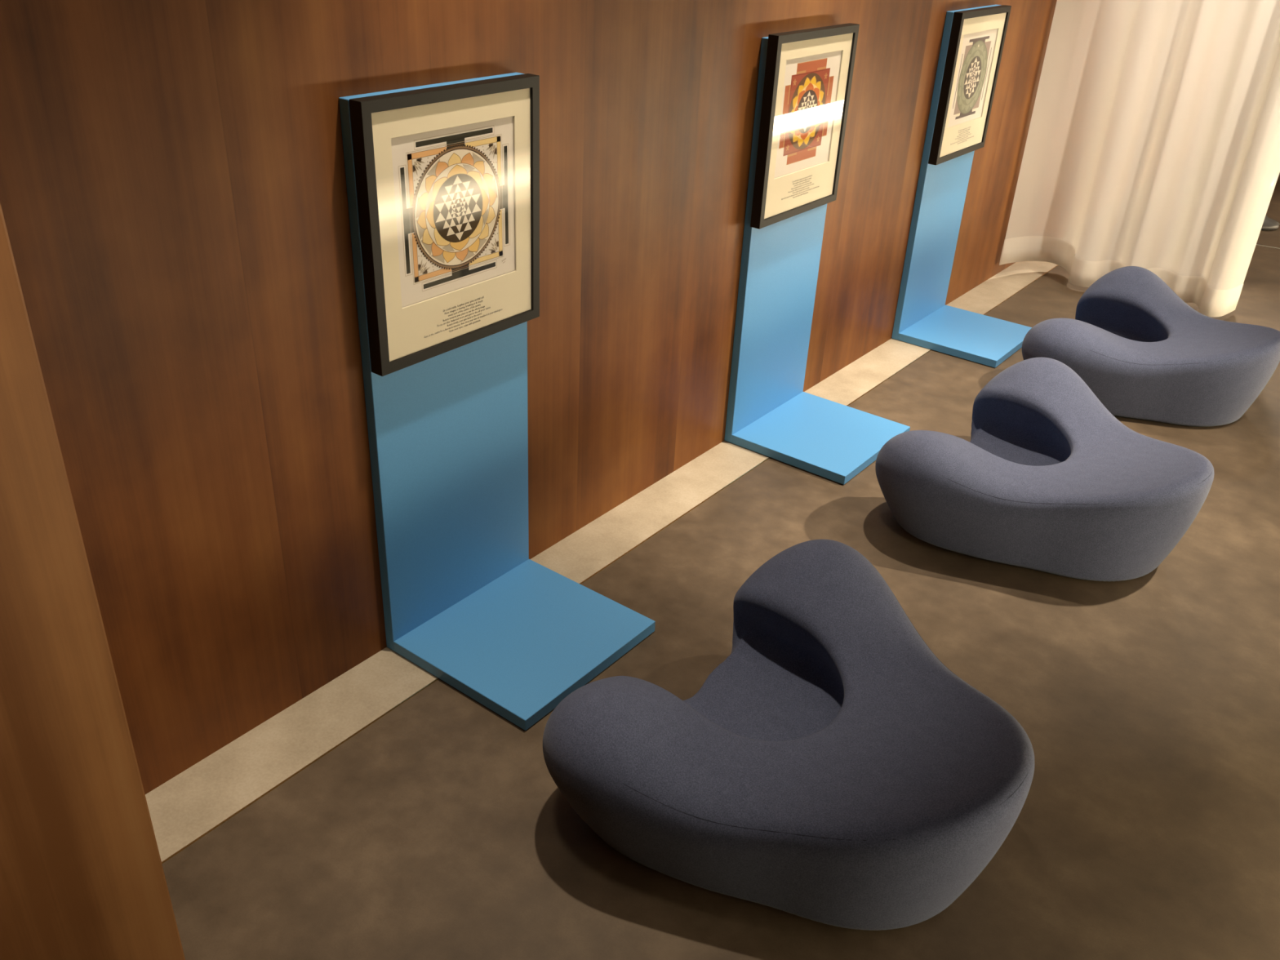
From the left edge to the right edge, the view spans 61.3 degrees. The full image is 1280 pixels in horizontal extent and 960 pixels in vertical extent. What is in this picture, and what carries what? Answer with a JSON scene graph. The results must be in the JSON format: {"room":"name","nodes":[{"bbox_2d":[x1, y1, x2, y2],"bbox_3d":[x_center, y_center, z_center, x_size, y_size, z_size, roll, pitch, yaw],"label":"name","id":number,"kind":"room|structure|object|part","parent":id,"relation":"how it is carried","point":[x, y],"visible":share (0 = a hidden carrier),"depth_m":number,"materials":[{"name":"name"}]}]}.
{"room":"art gallery","nodes":[
{"label":"art gallery","id":0,"kind":"room"},
{"bbox_2d":[0,0,1057,794],"bbox_3d":[0.999,-1.847,3.984,0.160,2.900,13.800,22,35,31],"label":"wall","id":1,"kind":"structure","parent":0,"point":[174,197],"depth_m":2.30,"materials":[{"name":"brown wood"}]},
{"bbox_2d":[161,173,1279,959],"bbox_3d":[3.057,0.340,3.339,6.000,0.100,13.800,22,35,31],"label":"floor","id":2,"kind":"structure","parent":0,"point":[1147,826],"depth_m":2.40,"materials":[{"name":"brown carpet"}]},
{"bbox_2d":[0,203,185,959],"bbox_3d":[-1.858,0.127,0.192,0.500,2.900,3.138,22,35,31],"label":"wall pier","id":3,"kind":"object","parent":2,"relation":"on","point":[82,876],"visible":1,"depth_m":1.48,"materials":[{"name":"brown wood"}]},
{"bbox_2d":[338,72,655,730],"bbox_3d":[-0.272,-0.171,2.470,0.478,1.334,0.500,22,35,31],"label":"display stand","id":4,"kind":"object","parent":2,"relation":"on","point":[464,600],"visible":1,"depth_m":2.69,"materials":[{"name":"blue paint"}]},
{"bbox_3d":[-0.450,-0.244,2.586,0.029,1.334,0.500,22,35,31],"label":"panel","id":5,"kind":"part","parent":4,"relation":"part of","materials":[{"name":"blue paint"}]},
{"bbox_2d":[349,73,539,376],"bbox_3d":[-0.405,-0.569,2.385,0.035,0.570,0.506,22,35,31],"label":"framed print","id":6,"kind":"object","parent":4,"relation":"attached to","point":[447,176],"visible":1,"depth_m":2.35,"materials":[{"name":"black"}]},
{"bbox_3d":[-0.289,0.401,2.780,0.448,0.032,0.500,22,35,31],"label":"panel","id":7,"kind":"part","parent":4,"relation":"part of","materials":[{"name":"blue paint"}]},
{"bbox_2d":[145,261,1057,863],"bbox_3d":[1.989,-1.075,5.667,0.187,0.001,10.180,22,35,31],"label":"trim","id":8,"kind":"structure","parent":2,"relation":"on","point":[191,803],"depth_m":2.64,"materials":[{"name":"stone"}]},
{"bbox_2d":[542,539,1035,930],"bbox_3d":[0.368,0.536,2.249,0.850,0.380,0.976,27,37,36],"label":"seat","id":9,"kind":"object","parent":2,"relation":"on","point":[832,769],"visible":1,"depth_m":2.06,"materials":[{"name":"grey fabric"}]},
{"bbox_2d":[724,36,910,484],"bbox_3d":[0.670,-0.735,3.565,0.478,1.334,0.500,22,35,31],"label":"display stand","id":10,"kind":"object","parent":2,"relation":"on","point":[770,414],"visible":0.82,"depth_m":3.78,"materials":[{"name":"blue paint"}]},
{"bbox_3d":[0.492,-0.808,3.680,0.029,1.334,0.500,22,35,31],"label":"panel","id":11,"kind":"part","parent":10,"relation":"part of","materials":[{"name":"blue paint"}]},
{"bbox_2d":[750,22,859,228],"bbox_3d":[0.530,-1.139,3.464,0.035,0.570,0.506,22,35,31],"label":"framed print","id":12,"kind":"object","parent":10,"relation":"attached to","point":[809,72],"visible":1,"depth_m":3.43,"materials":[{"name":"black"}]},
{"bbox_3d":[0.652,-0.162,3.874,0.448,0.032,0.500,22,35,31],"label":"panel","id":13,"kind":"part","parent":10,"relation":"part of","materials":[{"name":"blue paint"}]},
{"bbox_2d":[891,4,1031,367],"bbox_3d":[1.483,-1.221,4.509,0.478,1.334,0.500,22,35,31],"label":"display stand","id":14,"kind":"object","parent":2,"relation":"on","point":[922,318],"visible":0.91,"depth_m":4.72,"materials":[{"name":"blue paint"}]},
{"bbox_3d":[1.465,-0.649,4.819,0.448,0.032,0.500,22,35,31],"label":"panel","id":15,"kind":"part","parent":14,"relation":"part of","materials":[{"name":"blue paint"}]},
{"bbox_2d":[928,4,1011,164],"bbox_3d":[1.351,-1.620,4.425,0.035,0.570,0.506,22,35,31],"label":"framed print","id":16,"kind":"object","parent":14,"relation":"attached to","point":[977,36],"visible":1,"depth_m":4.39,"materials":[{"name":"black"}]},
{"bbox_2d":[875,357,1214,581],"bbox_3d":[1.282,-0.025,3.336,0.850,0.380,0.976,28,38,37],"label":"seat","id":17,"kind":"object","parent":2,"relation":"on","point":[1046,479],"visible":1,"depth_m":3.14,"materials":[{"name":"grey fabric"}]},
{"bbox_2d":[1022,266,1279,426],"bbox_3d":[2.057,-0.521,4.294,0.850,0.380,0.976,24,36,33],"label":"seat","id":18,"kind":"object","parent":2,"relation":"on","point":[1144,352],"visible":0.87,"depth_m":4.07,"materials":[{"name":"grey fabric"}]},
{"bbox_2d":[1256,244,1279,248],"bbox_3d":[4.476,-1.154,6.036,3.161,0.003,0.012,16,32,21],"label":"trim","id":19,"kind":"structure","parent":2,"relation":"on","point":[1256,244],"depth_m":6.35,"materials":[{"name":"silver metal"}]},
{"bbox_2d":[1261,214,1279,230],"bbox_3d":[3.862,-1.801,6.642,0.280,0.485,0.280,22,35,31],"label":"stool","id":20,"kind":"object","parent":2,"relation":"on","point":[1268,224],"visible":0.17,"depth_m":6.66,"materials":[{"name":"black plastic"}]},
{"bbox_3d":[3.286,-2.236,1.814,5.760,0.100,13.800,22,35,31],"label":"ceiling","id":21,"kind":"structure","parent":0,"visible":0},
{"bbox_2d":[999,0,1279,317],"bbox_3d":[2.564,-2.191,4.720,1.342,2.878,0.314,18,32,25],"label":"sheer curtain","id":22,"kind":"object","parent":21,"relation":"hanging from","point":[1153,144],"visible":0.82,"depth_m":5.12,"materials":[{"name":"beige fabric"}]}
]}

